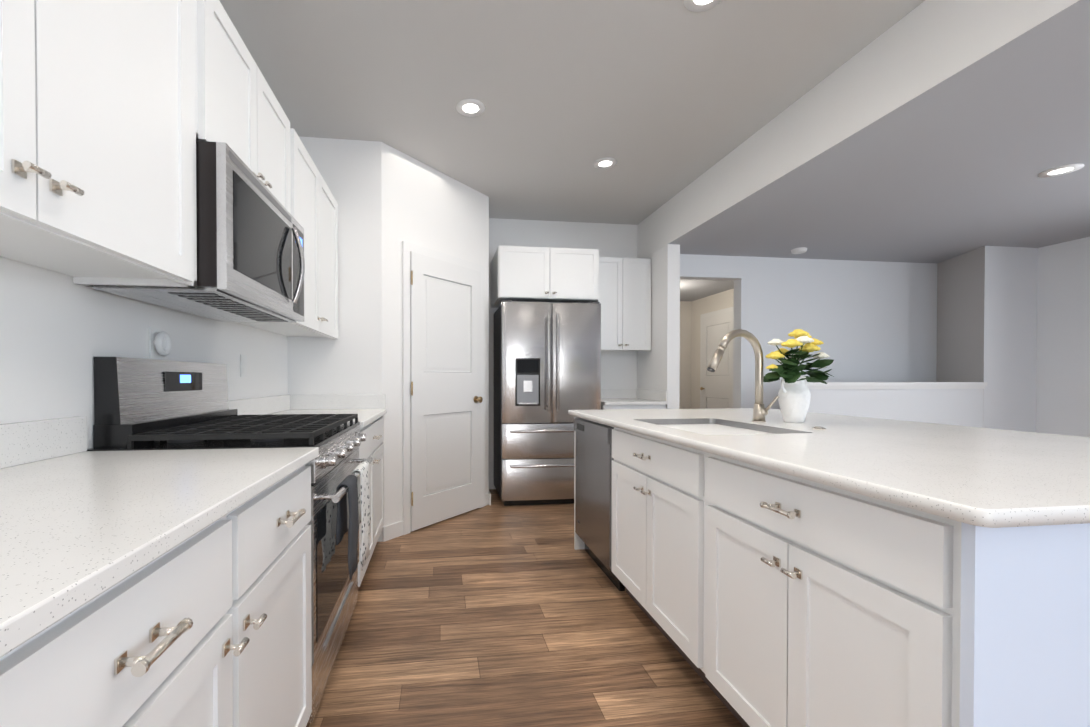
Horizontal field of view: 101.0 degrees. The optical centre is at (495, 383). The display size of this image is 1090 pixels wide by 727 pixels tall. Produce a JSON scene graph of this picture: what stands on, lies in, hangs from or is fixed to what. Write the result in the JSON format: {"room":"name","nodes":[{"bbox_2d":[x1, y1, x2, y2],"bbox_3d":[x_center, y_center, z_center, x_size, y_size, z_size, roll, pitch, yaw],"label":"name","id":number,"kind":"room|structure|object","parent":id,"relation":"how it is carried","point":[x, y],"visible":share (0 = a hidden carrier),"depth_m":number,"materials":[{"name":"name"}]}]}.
{"room":"kitchen","nodes":[
{"label":"kitchen","id":0,"kind":"room"},
{"bbox_2d":[0,256,287,448],"bbox_3d":[-1.067,-0.251,-0.018,0.100,2.740,6.250,0,1,-7],"label":"wall","id":1,"kind":"structure","parent":0,"point":[59,332],"depth_m":1.27,"materials":[{"name":"white paint"}]},
{"bbox_2d":[0,0,223,286],"bbox_3d":[-0.947,-0.740,0.761,0.330,0.897,1.169,0,1,-7],"label":"upper cabinet","id":2,"kind":"object","parent":1,"relation":"attached to","point":[112,112],"depth_m":0.96,"materials":[{"name":"white wood"}]},
{"bbox_2d":[149,327,171,359],"bbox_3d":[-1.198,-0.141,1.599,0.039,0.110,0.078,0,1,-7],"label":"plug","id":3,"kind":"object","parent":1,"relation":"attached to","point":[160,343],"visible":1,"depth_m":1.58,"materials":[{"name":"white plastic"}]},
{"bbox_2d":[240,354,246,376],"bbox_3d":[-1.305,-0.090,2.312,0.007,0.115,0.070,0,1,-7],"label":"electrical outlet","id":4,"kind":"object","parent":1,"relation":"attached to","point":[243,365],"visible":1,"depth_m":2.30,"materials":[{"name":"white plastic"}]},
{"bbox_2d":[220,3,295,218],"bbox_3d":[-1.060,-0.964,1.658,0.330,0.466,0.774,0,1,-7],"label":"upper cabinet","id":5,"kind":"object","parent":1,"relation":"attached to","point":[256,127],"depth_m":1.66,"materials":[{"name":"white wood"}]},
{"bbox_2d":[90,141,304,322],"bbox_3d":[-1.002,-0.490,1.668,0.444,0.436,0.760,0,1,-7],"label":"microwave","id":6,"kind":"object","parent":5,"relation":"attached to","point":[250,251],"visible":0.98,"depth_m":1.45,"materials":[{"name":"silver metal"}]},
{"bbox_2d":[237,133,337,339],"bbox_3d":[-1.164,-0.756,2.491,0.330,0.897,1.035,0,1,-7],"label":"upper cabinet","id":7,"kind":"object","parent":1,"relation":"attached to","point":[316,206],"depth_m":2.51,"materials":[{"name":"white wood"}]},
{"bbox_2d":[287,136,381,541],"bbox_3d":[-1.095,-0.280,3.078,0.617,2.740,0.100,0,1,-7],"label":"wall","id":8,"kind":"structure","parent":0,"point":[348,360],"depth_m":3.04,"materials":[{"name":"white paint"}]},
{"bbox_2d":[381,142,488,526],"bbox_3d":[-0.463,-0.284,3.560,0.100,2.740,1.171,0,1,38],"label":"wall","id":9,"kind":"structure","parent":0,"point":[426,206],"depth_m":3.23,"materials":[{"name":"white paint"}]},
{"bbox_2d":[402,241,483,534],"bbox_3d":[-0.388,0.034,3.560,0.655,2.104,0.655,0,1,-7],"label":"pantry door","id":10,"kind":"structure","parent":9,"relation":"in","point":[442,386],"depth_m":3.48,"materials":[{"name":"white paint"}]},
{"bbox_2d":[484,491,490,504],"bbox_3d":[-0.095,1.030,4.226,0.032,0.100,0.596,0,1,-7],"label":"baseboard","id":11,"kind":"structure","parent":9,"relation":"attached to","point":[487,497],"depth_m":3.96,"materials":[{"name":"white paint"}]},
{"bbox_2d":[309,489,743,726],"bbox_3d":[2.004,1.148,2.221,7.000,0.100,9.900,0,1,-7],"label":"floor","id":12,"kind":"structure","parent":0,"point":[496,613],"depth_m":1.90,"materials":[{"name":"brown wood"}]},
{"bbox_2d":[0,654,7,726],"bbox_3d":[-0.671,0.678,-0.227,0.628,0.886,1.119,0,1,-7],"label":"base cabinet","id":13,"kind":"object","parent":12,"relation":"on","point":[3,660],"depth_m":0.39,"materials":[{"name":"white wood"}]},
{"bbox_2d":[0,394,386,657],"bbox_3d":[-0.831,0.158,1.123,0.648,0.128,3.848,0,1,-7],"label":"countertop","id":14,"kind":"structure","parent":13,"relation":"on","point":[80,525],"depth_m":0.76,"materials":[{"name":"white stone"}]},
{"bbox_2d":[8,465,311,726],"bbox_3d":[-0.793,0.669,0.749,0.628,0.886,1.124,0,1,-7],"label":"base cabinet","id":15,"kind":"object","parent":12,"relation":"on","point":[210,625],"depth_m":0.72,"materials":[{"name":"white wood"}]},
{"bbox_2d":[87,357,372,726],"bbox_3d":[-0.870,0.511,1.700,0.711,1.185,0.775,0,1,-7],"label":"range","id":16,"kind":"object","parent":12,"relation":"on","point":[146,404],"visible":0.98,"depth_m":1.51,"materials":[{"name":"silver metal"}]},
{"bbox_2d":[336,475,358,579],"bbox_3d":[-0.522,0.500,1.575,0.052,0.328,0.141,0,1,-7],"label":"towel","id":17,"kind":"object","parent":16,"relation":"hanging from","point":[349,483],"depth_m":1.55,"materials":[{"name":"grey fabric"}]},
{"bbox_2d":[351,461,370,570],"bbox_3d":[-0.555,0.534,1.840,0.052,0.396,0.194,0,1,-7],"label":"towel","id":18,"kind":"object","parent":16,"relation":"hanging from","point":[362,469],"depth_m":1.83,"materials":[{"name":"fabric"}]},
{"bbox_2d":[358,417,383,586],"bbox_3d":[-1.021,0.652,2.561,0.628,0.886,0.958,0,1,-7],"label":"base cabinet","id":19,"kind":"object","parent":12,"relation":"on","point":[373,447],"depth_m":2.62,"materials":[{"name":"white wood"}]},
{"bbox_2d":[494,300,600,505],"bbox_3d":[0.457,0.177,4.215,0.890,1.805,0.715,0,1,-7],"label":"fridge","id":20,"kind":"object","parent":12,"relation":"on","point":[547,366],"visible":0.85,"depth_m":3.92,"materials":[{"name":"silver metal"}]},
{"bbox_2d":[574,418,624,590],"bbox_3d":[0.865,0.662,2.669,0.648,0.864,0.594,0,1,-7],"label":"dishwasher","id":21,"kind":"object","parent":12,"relation":"on","point":[593,485],"visible":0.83,"depth_m":2.56,"materials":[{"name":"silver metal"}]},
{"bbox_2d":[601,404,665,409],"bbox_3d":[1.231,0.635,4.349,0.598,0.886,0.670,0,1,-7],"label":"base cabinet","id":22,"kind":"object","parent":12,"relation":"on","point":[605,407],"visible":0.04,"depth_m":4.07,"materials":[{"name":"white"}]},
{"bbox_2d":[601,389,667,404],"bbox_3d":[1.230,0.127,4.355,0.597,0.128,0.650,0,1,-7],"label":"countertop","id":23,"kind":"structure","parent":22,"relation":"on","point":[631,397],"depth_m":4.41,"materials":[{"name":"white stone"}]},
{"bbox_2d":[568,412,1089,726],"bbox_3d":[1.160,0.659,1.909,1.093,0.886,2.220,0,1,-7],"label":"kitchen island","id":24,"kind":"object","parent":12,"relation":"on","point":[775,569],"depth_m":0.99,"materials":[{"name":"white wood"}]},
{"bbox_2d":[568,408,1089,531],"bbox_3d":[1.323,0.200,1.917,1.425,0.028,2.284,0,1,-7],"label":"island countertop","id":25,"kind":"structure","parent":24,"relation":"on","point":[995,478],"depth_m":1.17,"materials":[{"name":"white stone"}]},
{"bbox_2d":[652,420,775,431],"bbox_3d":[0.950,0.310,1.980,0.482,0.217,0.672,0,1,-7],"label":"sink","id":26,"kind":"object","parent":25,"relation":"in","point":[692,425],"depth_m":2.15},
{"bbox_2d":[707,329,778,421],"bbox_3d":[1.124,-0.034,2.087,0.347,0.437,0.124,0,1,-7],"label":"faucet","id":27,"kind":"object","parent":25,"relation":"on","point":[760,411],"visible":1,"depth_m":2.11,"materials":[{"name":"silver metal"}]},
{"bbox_2d":[763,329,833,422],"bbox_3d":[1.420,-0.036,2.107,0.347,0.440,0.271,0,1,-7],"label":"vase","id":28,"kind":"object","parent":25,"relation":"on","point":[794,395],"visible":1,"depth_m":2.07,"materials":[{"name":"white ceramic"}]},
{"bbox_2d":[812,426,825,429],"bbox_3d":[1.309,0.182,1.812,0.048,0.011,0.048,0,1,-7],"label":"switch","id":29,"kind":"object","parent":25,"relation":"on","point":[818,428],"visible":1,"depth_m":1.80,"materials":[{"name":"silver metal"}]},
{"bbox_2d":[489,218,637,488],"bbox_3d":[0.673,-0.294,4.661,1.630,2.740,0.100,0,1,-7],"label":"wall","id":30,"kind":"structure","parent":0,"point":[618,369],"depth_m":4.61,"materials":[{"name":"white paint"}]},
{"bbox_2d":[491,246,602,307],"bbox_3d":[0.447,-0.991,4.285,0.926,0.460,0.573,0,1,-7],"label":"upper cabinet","id":31,"kind":"object","parent":30,"relation":"attached to","point":[518,273],"depth_m":4.01,"materials":[{"name":"white wood"}]},
{"bbox_2d":[599,257,650,350],"bbox_3d":[1.210,-0.782,4.505,0.598,0.882,0.330,0,1,-7],"label":"upper cabinet","id":32,"kind":"object","parent":30,"relation":"attached to","point":[618,289],"depth_m":4.35,"materials":[{"name":"white wood"}]},
{"bbox_2d":[219,0,924,224],"bbox_3d":[0.362,-1.679,0.829,3.201,0.100,7.600,0,1,-7],"label":"ceiling","id":33,"kind":"structure","parent":0,"point":[662,102],"depth_m":2.42,"materials":[{"name":"white paint"}]},
{"bbox_2d":[456,99,484,116],"bbox_3d":[-0.152,-1.642,2.670,0.174,0.007,0.174,0,1,-7],"label":"recessed light","id":34,"kind":"object","parent":33,"relation":"in","point":[472,107],"visible":1,"depth_m":2.66,"materials":[{"name":"white paint"}]},
{"bbox_2d":[593,158,616,168],"bbox_3d":[0.820,-1.649,3.356,0.174,0.007,0.174,0,1,-7],"label":"recessed light","id":35,"kind":"object","parent":33,"relation":"in","point":[604,163],"visible":1,"depth_m":3.35,"materials":[{"name":"white paint"}]},
{"bbox_2d":[684,0,721,11],"bbox_3d":[0.884,-1.635,1.883,0.174,0.007,0.174,0,1,-7],"label":"recessed light","id":36,"kind":"object","parent":33,"relation":"in","point":[691,5],"visible":1,"depth_m":1.93,"materials":[{"name":"white paint"}]},
{"bbox_2d":[637,244,679,408],"bbox_3d":[1.580,-0.098,4.459,0.120,2.350,0.730,0,1,-7],"label":"wall","id":37,"kind":"structure","parent":0,"point":[658,366],"depth_m":4.14,"materials":[{"name":"white paint"}]},
{"bbox_2d":[679,301,691,408],"bbox_3d":[2.153,-0.122,7.036,1.900,2.350,0.100,0,1,-7],"label":"wall","id":38,"kind":"structure","parent":0,"point":[685,356],"depth_m":7.09,"materials":[{"name":"white paint"}]},
{"bbox_2d":[691,288,733,408],"bbox_3d":[3.294,-0.112,5.975,0.100,2.350,2.490,0,1,-7],"label":"wall","id":39,"kind":"structure","parent":0,"point":[717,301],"depth_m":6.91,"materials":[{"name":"white paint"}]},
{"bbox_2d":[700,307,733,408],"bbox_3d":[3.144,0.009,6.385,0.092,2.100,0.880,0,1,-7],"label":"hall door","id":40,"kind":"structure","parent":39,"relation":"in","point":[716,386],"depth_m":6.42,"materials":[{"name":"white paint"}]},
{"bbox_2d":[680,254,936,409],"bbox_3d":[3.170,-0.099,4.644,3.080,2.350,0.120,0,1,-7],"label":"wall","id":41,"kind":"structure","parent":0,"point":[869,321],"depth_m":4.62,"materials":[{"name":"white paint"}]},
{"bbox_2d":[637,0,1078,257],"bbox_3d":[2.024,-1.486,1.040,0.150,0.489,7.600,0,1,-7],"label":"header beam","id":42,"kind":"structure","parent":0,"point":[924,46],"depth_m":2.22,"materials":[{"name":"white paint"}]},
{"bbox_2d":[669,0,1089,300],"bbox_3d":[3.642,-1.303,2.404,3.698,0.100,9.900,0,1,-7],"label":"ceiling","id":43,"kind":"structure","parent":0,"point":[955,165],"depth_m":2.76,"materials":[{"name":"grey paint"}]},
{"bbox_2d":[791,247,806,253],"bbox_3d":[2.876,-1.255,4.243,0.130,0.032,0.130,0,1,-7],"label":"smoke detector","id":44,"kind":"object","parent":43,"relation":"attached to","point":[800,250],"visible":1,"depth_m":4.20,"materials":[{"name":"white plastic"}]},
{"bbox_2d":[1038,163,1084,177],"bbox_3d":[3.330,-1.252,2.637,0.174,0.007,0.174,0,1,-7],"label":"recessed light","id":45,"kind":"object","parent":43,"relation":"in","point":[1058,170],"visible":1,"depth_m":2.63,"materials":[{"name":"white paint"}]},
{"bbox_2d":[807,382,986,427],"bbox_3d":[3.587,0.536,4.087,1.848,1.090,0.180,0,1,-7],"label":"wall","id":46,"kind":"structure","parent":0,"point":[955,403],"depth_m":4.03,"materials":[{"name":"white paint"}]},
{"bbox_2d":[936,246,1037,431],"bbox_3d":[4.805,-0.098,4.542,0.680,2.350,0.730,0,1,-7],"label":"wall","id":47,"kind":"structure","parent":0,"point":[987,314],"depth_m":4.19,"materials":[{"name":"white paint"}]},
{"bbox_2d":[1036,237,1089,436],"bbox_3d":[5.547,-0.065,0.967,0.100,2.350,6.550,0,1,-7],"label":"wall","id":48,"kind":"structure","parent":0,"point":[1063,354],"depth_m":4.03,"materials":[{"name":"white paint"}]}
]}

